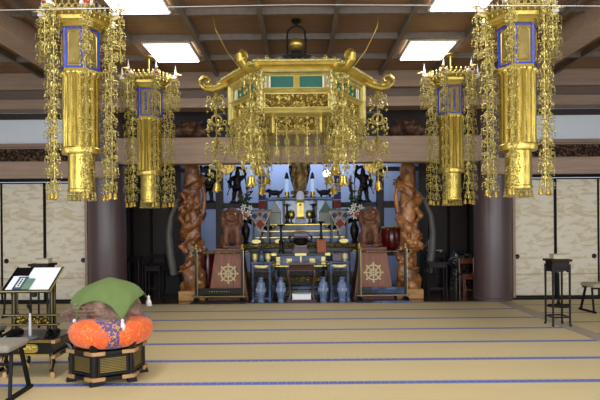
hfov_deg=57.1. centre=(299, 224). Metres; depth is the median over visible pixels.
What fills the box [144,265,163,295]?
side table
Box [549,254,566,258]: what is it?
box
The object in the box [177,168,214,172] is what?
trim
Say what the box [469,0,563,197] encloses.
hanging lantern
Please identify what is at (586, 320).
floor
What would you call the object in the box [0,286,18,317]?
folding stool
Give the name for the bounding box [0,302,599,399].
floor
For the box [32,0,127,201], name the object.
hanging lantern
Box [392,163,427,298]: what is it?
post
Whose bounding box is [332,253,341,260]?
box
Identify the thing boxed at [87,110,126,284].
pillar
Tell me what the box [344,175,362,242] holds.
flower arrangement
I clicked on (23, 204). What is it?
door
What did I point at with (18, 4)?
ceiling beam
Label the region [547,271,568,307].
pole stand
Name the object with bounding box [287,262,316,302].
table
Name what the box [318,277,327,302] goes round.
porcelain vase
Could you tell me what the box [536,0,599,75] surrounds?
ceiling beam
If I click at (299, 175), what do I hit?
statue
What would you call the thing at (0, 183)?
door
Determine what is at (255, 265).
table
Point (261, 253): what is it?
vessel
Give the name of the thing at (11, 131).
wall
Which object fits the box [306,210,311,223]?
lantern
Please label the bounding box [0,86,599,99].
beam
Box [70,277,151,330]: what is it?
cloth
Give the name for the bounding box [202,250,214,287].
drum
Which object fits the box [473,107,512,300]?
pillar
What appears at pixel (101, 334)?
cushion
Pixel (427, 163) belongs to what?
trim
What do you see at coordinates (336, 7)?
ceiling beam
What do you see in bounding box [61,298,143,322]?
drum
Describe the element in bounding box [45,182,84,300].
door
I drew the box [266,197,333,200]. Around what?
shelf
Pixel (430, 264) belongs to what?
side table
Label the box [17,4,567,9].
wire
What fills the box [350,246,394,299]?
pedestal
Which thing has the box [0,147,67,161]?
transom
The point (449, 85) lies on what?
hanging lantern
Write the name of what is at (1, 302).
baseboard
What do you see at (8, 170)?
beam
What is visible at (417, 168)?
trim
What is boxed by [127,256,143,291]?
side table
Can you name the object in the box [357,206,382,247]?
statue
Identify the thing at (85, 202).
trim
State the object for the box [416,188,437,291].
tusk
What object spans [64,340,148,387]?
stand
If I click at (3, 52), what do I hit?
ceiling beam
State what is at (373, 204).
trim
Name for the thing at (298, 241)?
incense burner
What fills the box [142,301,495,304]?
trim
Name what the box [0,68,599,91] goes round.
beam
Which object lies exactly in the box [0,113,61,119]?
trim
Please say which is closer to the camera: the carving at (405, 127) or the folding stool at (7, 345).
the folding stool at (7, 345)
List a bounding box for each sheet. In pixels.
[5,276,28,289]
[29,267,60,289]
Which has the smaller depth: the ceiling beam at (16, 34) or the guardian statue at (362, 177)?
the ceiling beam at (16, 34)
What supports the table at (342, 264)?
on the floor at (586, 320)
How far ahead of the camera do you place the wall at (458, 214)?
13.45 m
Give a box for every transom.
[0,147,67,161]
[532,142,599,157]
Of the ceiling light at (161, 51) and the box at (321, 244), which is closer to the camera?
the ceiling light at (161, 51)
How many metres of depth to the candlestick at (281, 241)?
11.59 m
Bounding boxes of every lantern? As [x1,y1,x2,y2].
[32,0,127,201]
[116,55,181,207]
[288,210,294,223]
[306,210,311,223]
[418,53,484,205]
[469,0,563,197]
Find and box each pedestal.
[208,247,251,300]
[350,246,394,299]
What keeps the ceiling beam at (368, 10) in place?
attached to the ceiling
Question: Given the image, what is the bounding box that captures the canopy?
[198,15,394,195]
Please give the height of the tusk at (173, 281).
2.362 m
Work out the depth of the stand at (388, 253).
12.28 m
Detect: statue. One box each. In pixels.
[200,165,215,202]
[219,207,244,248]
[227,166,246,203]
[288,164,310,196]
[354,165,373,202]
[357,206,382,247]
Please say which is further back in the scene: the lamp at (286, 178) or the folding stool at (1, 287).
the lamp at (286, 178)
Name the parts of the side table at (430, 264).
leg, leg, leg, leg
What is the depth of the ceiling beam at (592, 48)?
9.71 m
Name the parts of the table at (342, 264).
leg, leg, leg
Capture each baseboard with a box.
[0,301,70,303]
[513,296,599,299]
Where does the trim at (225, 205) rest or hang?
attached to the trim at (220, 195)
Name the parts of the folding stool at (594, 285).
leg, seat, leg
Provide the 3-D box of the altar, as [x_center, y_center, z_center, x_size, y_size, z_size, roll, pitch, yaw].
[-0.001,-0.133,13.195,2.734,1.060,1.410,0,0,0]
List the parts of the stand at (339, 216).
leg, leg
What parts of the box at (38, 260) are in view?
lid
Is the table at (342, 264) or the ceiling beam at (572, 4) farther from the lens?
the table at (342, 264)
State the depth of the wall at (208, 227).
15.05 m
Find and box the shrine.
[295,191,305,223]
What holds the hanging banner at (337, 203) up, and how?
hanging from the ceiling
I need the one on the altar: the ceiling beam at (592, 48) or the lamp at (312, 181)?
the lamp at (312, 181)
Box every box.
[35,258,52,263]
[316,238,325,252]
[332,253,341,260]
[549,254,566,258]
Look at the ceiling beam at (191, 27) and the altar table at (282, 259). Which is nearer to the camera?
the ceiling beam at (191, 27)
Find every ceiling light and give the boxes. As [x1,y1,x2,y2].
[103,0,171,13]
[141,42,200,61]
[398,39,457,59]
[427,0,492,11]
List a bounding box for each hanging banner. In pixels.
[258,176,265,209]
[334,174,340,208]
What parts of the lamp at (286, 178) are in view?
glass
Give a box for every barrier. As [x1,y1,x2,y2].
[190,244,248,303]
[353,243,412,302]
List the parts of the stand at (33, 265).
leg, leg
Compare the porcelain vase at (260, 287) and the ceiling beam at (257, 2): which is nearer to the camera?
the ceiling beam at (257, 2)
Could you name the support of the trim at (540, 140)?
attached to the wall at (566, 126)
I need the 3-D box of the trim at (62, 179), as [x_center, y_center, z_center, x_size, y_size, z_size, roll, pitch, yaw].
[-5.988,-0.898,11.130,3.460,0.060,0.180,0,0,0]
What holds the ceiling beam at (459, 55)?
attached to the ceiling
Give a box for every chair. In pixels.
[146,254,165,292]
[458,258,473,295]
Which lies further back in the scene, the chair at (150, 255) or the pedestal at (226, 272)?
the chair at (150, 255)
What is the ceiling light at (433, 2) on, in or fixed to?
attached to the ceiling
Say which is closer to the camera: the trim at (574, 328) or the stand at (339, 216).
the trim at (574, 328)
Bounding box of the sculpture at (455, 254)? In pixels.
[447,250,472,290]
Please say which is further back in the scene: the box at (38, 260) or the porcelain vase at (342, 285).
the porcelain vase at (342, 285)
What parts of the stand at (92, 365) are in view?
corner post, panel frame, gilt slat panel, corner post, rail, rail, gilt slat panel, panel frame, corner post, gilt slat panel, panel frame, corner post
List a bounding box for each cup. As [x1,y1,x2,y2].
[252,253,257,261]
[265,253,270,261]
[342,253,347,260]
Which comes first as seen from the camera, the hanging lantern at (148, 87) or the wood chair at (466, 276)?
the hanging lantern at (148, 87)
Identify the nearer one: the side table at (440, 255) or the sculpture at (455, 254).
the sculpture at (455, 254)
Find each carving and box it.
[172,121,207,137]
[390,119,426,135]
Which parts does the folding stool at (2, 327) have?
seat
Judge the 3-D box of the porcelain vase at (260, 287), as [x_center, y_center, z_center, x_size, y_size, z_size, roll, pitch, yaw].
[-0.779,1.299,10.980,0.194,0.495,0.194,0,0,22]
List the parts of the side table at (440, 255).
leg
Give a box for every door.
[0,183,1,301]
[1,182,45,300]
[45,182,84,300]
[515,178,554,296]
[554,178,598,296]
[598,178,599,294]
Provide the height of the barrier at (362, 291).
1.178 m
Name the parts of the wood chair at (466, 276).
leg, leg, backrest, seat, seat rail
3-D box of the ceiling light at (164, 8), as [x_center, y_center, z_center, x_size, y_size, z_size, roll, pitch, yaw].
[-2.125,-2.892,7.000,0.770,0.070,0.990,0,0,0]
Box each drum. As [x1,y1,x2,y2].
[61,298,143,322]
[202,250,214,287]
[380,226,399,249]
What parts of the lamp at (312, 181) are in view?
glass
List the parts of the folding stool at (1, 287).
leg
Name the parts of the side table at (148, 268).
leg, leg, leg, leg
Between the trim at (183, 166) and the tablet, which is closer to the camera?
the tablet
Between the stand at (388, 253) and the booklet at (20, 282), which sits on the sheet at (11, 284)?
the booklet at (20, 282)
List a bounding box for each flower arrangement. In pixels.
[236,186,253,243]
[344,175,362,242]
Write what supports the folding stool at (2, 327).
on the floor at (425, 350)
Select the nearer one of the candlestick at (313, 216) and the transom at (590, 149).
the transom at (590, 149)
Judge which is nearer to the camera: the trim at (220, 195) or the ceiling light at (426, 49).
the ceiling light at (426, 49)
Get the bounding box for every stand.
[28,263,56,328]
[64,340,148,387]
[250,210,270,242]
[329,209,349,242]
[387,252,395,286]
[543,258,571,326]
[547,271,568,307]
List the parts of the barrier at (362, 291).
post, rail, post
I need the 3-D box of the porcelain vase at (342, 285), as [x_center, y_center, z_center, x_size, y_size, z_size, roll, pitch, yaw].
[0.841,1.285,10.980,0.194,0.495,0.194,0,0,22]
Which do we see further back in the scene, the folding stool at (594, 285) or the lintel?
the lintel
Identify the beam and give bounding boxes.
[0,3,61,79]
[0,47,43,77]
[0,51,599,62]
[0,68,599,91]
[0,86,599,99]
[0,94,599,113]
[0,161,117,178]
[5,0,109,77]
[10,5,585,17]
[45,32,599,42]
[93,0,163,76]
[172,0,218,76]
[254,0,269,57]
[327,0,341,58]
[379,0,422,74]
[433,0,501,74]
[481,157,599,174]
[487,0,583,73]
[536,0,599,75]
[553,40,599,73]
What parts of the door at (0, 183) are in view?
panel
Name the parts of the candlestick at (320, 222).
stem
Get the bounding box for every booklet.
[12,277,28,289]
[21,278,34,289]
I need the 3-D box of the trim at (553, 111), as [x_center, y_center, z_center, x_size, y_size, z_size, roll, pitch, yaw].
[5.960,-2.302,11.240,3.460,0.120,0.120,0,0,0]
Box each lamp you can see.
[218,165,235,173]
[284,172,289,196]
[310,172,315,196]
[363,164,380,171]
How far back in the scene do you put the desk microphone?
5.65 m
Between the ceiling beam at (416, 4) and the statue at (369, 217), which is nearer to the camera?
the ceiling beam at (416, 4)
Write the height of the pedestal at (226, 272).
1.070 m
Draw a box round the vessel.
[258,246,264,261]
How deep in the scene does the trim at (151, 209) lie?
13.39 m
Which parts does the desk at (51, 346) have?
leg, leg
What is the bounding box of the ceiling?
[0,0,599,72]
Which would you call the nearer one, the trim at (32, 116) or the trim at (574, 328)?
the trim at (574, 328)
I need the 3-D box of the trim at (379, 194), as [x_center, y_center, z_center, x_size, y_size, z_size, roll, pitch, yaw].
[1.916,-0.477,13.200,0.170,4.200,0.170,0,0,0]
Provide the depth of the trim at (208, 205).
13.22 m
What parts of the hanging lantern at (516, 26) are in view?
ornament chain, ornament chain, ornament chain, ornament chain, enamel frame, panel, enamel frame, ornament chain, ornament chain, crown, panel, enamel frame, enamel frame, ornament chain, ornament chain, ornament chain, ornament chain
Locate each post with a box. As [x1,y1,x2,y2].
[174,165,208,300]
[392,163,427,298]
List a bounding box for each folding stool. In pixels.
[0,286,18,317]
[0,323,8,371]
[0,337,32,399]
[578,282,599,313]
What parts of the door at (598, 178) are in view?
panel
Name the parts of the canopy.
scroll trim, ornament chain, cord, green panel, carved panel frame, carved panel, ornament chain, ornament chain, scroll trim, ornament chain, carving frame, ornament chain, panel frame, green panel, carved panel, carving frame, carved panel frame, canopy frame, green panel, panel frame, carving frame, ornament chain, scroll trim, ornament chain, ornament chain, green panel, ornament chain, carved panel, carved panel frame, green panel, panel frame, cord, ornament chain, scroll trim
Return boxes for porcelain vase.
[256,277,265,302]
[276,277,285,302]
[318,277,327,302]
[337,277,346,301]
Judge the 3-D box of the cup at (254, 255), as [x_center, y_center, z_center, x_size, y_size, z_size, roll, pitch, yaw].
[-0.924,0.666,11.280,0.126,0.165,0.124,0,0,0]
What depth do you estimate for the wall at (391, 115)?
11.71 m
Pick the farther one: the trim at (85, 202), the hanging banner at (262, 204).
the hanging banner at (262, 204)
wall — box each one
[0,120,62,143]
[126,110,471,137]
[126,165,182,288]
[198,163,401,280]
[413,163,417,266]
[417,163,473,286]
[537,115,599,138]
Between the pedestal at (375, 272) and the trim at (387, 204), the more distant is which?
the trim at (387, 204)
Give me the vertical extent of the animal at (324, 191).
0.214 m
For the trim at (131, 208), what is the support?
attached to the wall at (141, 216)
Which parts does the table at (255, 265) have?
leg, leg, leg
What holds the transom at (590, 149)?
attached to the wall
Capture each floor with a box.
[0,281,599,337]
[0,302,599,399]
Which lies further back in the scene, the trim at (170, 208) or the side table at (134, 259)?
the trim at (170, 208)
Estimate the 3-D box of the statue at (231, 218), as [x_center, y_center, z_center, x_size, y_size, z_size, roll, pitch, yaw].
[-1.432,0.059,11.567,0.538,0.861,0.675,0,0,-7]
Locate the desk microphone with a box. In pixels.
[23,304,38,339]
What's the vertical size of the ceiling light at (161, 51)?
0.070 m
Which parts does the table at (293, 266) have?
leg, leg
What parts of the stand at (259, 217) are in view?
leg, leg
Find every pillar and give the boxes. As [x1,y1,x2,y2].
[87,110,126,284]
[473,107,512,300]
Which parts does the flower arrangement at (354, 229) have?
stem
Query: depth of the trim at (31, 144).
11.14 m
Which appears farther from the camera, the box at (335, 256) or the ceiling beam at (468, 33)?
the box at (335, 256)
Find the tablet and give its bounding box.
[269,202,280,223]
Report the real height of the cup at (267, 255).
0.165 m
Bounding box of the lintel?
[116,135,482,165]
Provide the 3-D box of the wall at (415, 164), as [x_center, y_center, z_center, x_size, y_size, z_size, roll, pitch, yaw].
[2.946,-0.486,14.300,0.100,4.200,1.500,0,0,0]
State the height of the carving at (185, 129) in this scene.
0.382 m
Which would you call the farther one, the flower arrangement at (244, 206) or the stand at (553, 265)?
the flower arrangement at (244, 206)
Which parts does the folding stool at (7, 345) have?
seat rail, leg, seat, leg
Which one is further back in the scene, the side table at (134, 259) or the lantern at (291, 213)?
the lantern at (291, 213)
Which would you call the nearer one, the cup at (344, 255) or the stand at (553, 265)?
the stand at (553, 265)
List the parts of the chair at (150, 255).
leg, seat, backrest, leg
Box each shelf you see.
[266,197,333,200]
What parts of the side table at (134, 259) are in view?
leg, leg, leg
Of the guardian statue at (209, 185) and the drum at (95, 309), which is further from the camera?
the guardian statue at (209, 185)
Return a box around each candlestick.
[277,224,284,252]
[283,204,290,223]
[310,201,316,223]
[317,221,324,239]
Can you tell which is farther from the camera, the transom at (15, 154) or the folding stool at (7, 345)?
the transom at (15, 154)
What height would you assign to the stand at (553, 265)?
1.005 m
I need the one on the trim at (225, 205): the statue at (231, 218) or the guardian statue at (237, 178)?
the guardian statue at (237, 178)
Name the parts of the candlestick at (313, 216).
stem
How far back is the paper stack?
10.95 m
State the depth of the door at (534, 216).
11.22 m
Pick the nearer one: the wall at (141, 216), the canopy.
the canopy
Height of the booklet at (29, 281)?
0.105 m
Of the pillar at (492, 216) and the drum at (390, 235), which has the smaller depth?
the pillar at (492, 216)
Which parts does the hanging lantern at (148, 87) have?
ornament chain, ornament chain, ornament chain, ornament chain, enamel frame, panel, enamel frame, suspension rod, crown, ornament chain, ornament chain, panel, enamel frame, ornament chain, ornament chain, ornament chain, ornament chain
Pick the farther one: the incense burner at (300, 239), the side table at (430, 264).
the side table at (430, 264)
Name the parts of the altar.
curved rail, post, post, curved rail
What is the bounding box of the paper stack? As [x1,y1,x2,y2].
[292,292,310,299]
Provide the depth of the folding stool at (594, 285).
9.51 m
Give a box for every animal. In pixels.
[266,189,282,197]
[316,188,330,196]
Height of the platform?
1.235 m
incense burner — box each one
[288,231,312,252]
[293,238,307,244]
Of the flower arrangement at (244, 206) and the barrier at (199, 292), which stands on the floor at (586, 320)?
the barrier at (199, 292)
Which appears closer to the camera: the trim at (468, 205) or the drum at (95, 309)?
the drum at (95, 309)
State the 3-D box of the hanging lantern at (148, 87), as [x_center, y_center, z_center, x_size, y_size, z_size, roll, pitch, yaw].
[-2.544,-1.562,9.300,1.150,2.552,0.996,0,0,0]
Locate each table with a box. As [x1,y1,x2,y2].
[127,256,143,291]
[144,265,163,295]
[250,261,272,301]
[271,252,330,299]
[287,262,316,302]
[328,260,349,300]
[424,252,445,287]
[424,261,448,295]
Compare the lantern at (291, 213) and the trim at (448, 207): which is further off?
the trim at (448, 207)
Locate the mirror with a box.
[296,191,303,199]
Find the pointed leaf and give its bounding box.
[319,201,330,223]
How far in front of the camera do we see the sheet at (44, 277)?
5.88 m
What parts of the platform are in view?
waist panel, waist panel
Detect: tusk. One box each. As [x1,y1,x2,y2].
[165,198,181,293]
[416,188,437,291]
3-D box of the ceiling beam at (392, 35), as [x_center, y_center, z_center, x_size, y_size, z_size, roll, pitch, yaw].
[-0.025,-2.935,8.600,15.400,0.090,0.070,0,0,0]
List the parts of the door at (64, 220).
frame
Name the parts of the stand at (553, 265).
leg, leg, leg, leg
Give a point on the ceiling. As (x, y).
(429, 22)
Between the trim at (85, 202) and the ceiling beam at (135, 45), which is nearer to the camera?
the ceiling beam at (135, 45)
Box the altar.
[243,197,358,242]
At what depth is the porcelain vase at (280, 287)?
10.92 m
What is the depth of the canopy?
7.36 m
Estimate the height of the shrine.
0.780 m
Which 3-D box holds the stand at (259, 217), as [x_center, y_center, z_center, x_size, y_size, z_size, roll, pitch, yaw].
[-0.880,0.032,12.316,0.475,0.745,0.328,0,0,0]
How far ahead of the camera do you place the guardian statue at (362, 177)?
13.23 m
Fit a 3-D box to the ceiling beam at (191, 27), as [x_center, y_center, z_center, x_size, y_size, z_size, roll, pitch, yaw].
[-1.600,-2.916,3.900,0.065,0.110,13.600,0,0,0]
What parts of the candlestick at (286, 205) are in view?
stem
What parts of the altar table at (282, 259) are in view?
leg, carved rail, leg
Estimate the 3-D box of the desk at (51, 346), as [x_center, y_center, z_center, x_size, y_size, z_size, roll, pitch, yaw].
[-2.778,1.369,5.900,0.610,0.408,0.670,0,0,0]
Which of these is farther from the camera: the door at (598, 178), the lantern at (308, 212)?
the lantern at (308, 212)
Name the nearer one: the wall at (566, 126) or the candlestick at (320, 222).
the wall at (566, 126)
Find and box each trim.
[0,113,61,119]
[0,143,62,147]
[0,178,67,181]
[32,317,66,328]
[84,198,87,285]
[130,167,133,282]
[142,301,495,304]
[150,203,152,288]
[169,165,171,213]
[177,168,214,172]
[177,202,215,208]
[182,165,186,280]
[215,165,223,247]
[223,203,258,207]
[341,202,375,206]
[376,167,383,231]
[384,166,421,170]
[384,201,422,207]
[427,163,430,239]
[447,201,449,286]
[466,166,469,270]
[496,301,599,341]
[512,194,515,297]
[532,174,599,177]
[537,109,599,114]
[537,139,599,142]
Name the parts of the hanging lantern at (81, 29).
ornament chain, ornament chain, ornament chain, ornament chain, enamel frame, panel, enamel frame, crown, ornament chain, ornament chain, enamel frame, panel, enamel frame, ornament chain, ornament chain, ornament chain, ornament chain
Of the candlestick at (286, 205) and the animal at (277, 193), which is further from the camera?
the animal at (277, 193)
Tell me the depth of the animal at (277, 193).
13.24 m
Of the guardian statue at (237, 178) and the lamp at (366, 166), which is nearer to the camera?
the lamp at (366, 166)
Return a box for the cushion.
[67,313,152,349]
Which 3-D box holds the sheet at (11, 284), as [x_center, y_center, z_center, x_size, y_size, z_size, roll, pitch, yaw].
[-2.971,0.611,5.786,0.172,0.139,0.187,0,0,0]
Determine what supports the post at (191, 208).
on the floor at (586, 320)
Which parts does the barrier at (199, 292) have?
post, rail, post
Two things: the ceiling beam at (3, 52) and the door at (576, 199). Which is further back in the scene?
the door at (576, 199)
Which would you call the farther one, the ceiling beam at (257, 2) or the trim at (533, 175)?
the trim at (533, 175)
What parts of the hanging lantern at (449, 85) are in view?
ornament chain, ornament chain, ornament chain, ornament chain, panel, enamel frame, ornament chain, ornament chain, crown, suspension rod, enamel frame, panel, enamel frame, ornament chain, ornament chain, ornament chain, ornament chain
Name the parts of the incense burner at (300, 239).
lid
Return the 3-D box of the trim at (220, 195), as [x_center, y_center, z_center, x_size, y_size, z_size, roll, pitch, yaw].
[-1.924,-0.443,13.200,0.170,4.200,0.170,0,0,0]
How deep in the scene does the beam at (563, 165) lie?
10.76 m
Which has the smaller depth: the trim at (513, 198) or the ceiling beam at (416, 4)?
the ceiling beam at (416, 4)
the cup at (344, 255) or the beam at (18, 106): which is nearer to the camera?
the beam at (18, 106)
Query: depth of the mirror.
12.94 m
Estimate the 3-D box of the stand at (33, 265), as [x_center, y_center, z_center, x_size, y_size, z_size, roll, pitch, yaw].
[-3.871,1.079,8.300,0.310,1.005,0.310,0,0,0]
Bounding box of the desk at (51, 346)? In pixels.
[0,329,73,378]
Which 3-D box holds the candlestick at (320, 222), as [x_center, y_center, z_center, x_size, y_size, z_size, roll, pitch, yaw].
[0.452,0.216,11.780,0.180,0.730,0.180,0,0,0]
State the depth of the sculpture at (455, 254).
12.53 m
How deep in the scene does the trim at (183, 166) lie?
13.68 m
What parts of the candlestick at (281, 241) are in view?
stem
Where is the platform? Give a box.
[244,239,356,295]
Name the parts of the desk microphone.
stem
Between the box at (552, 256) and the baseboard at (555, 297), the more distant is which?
the baseboard at (555, 297)

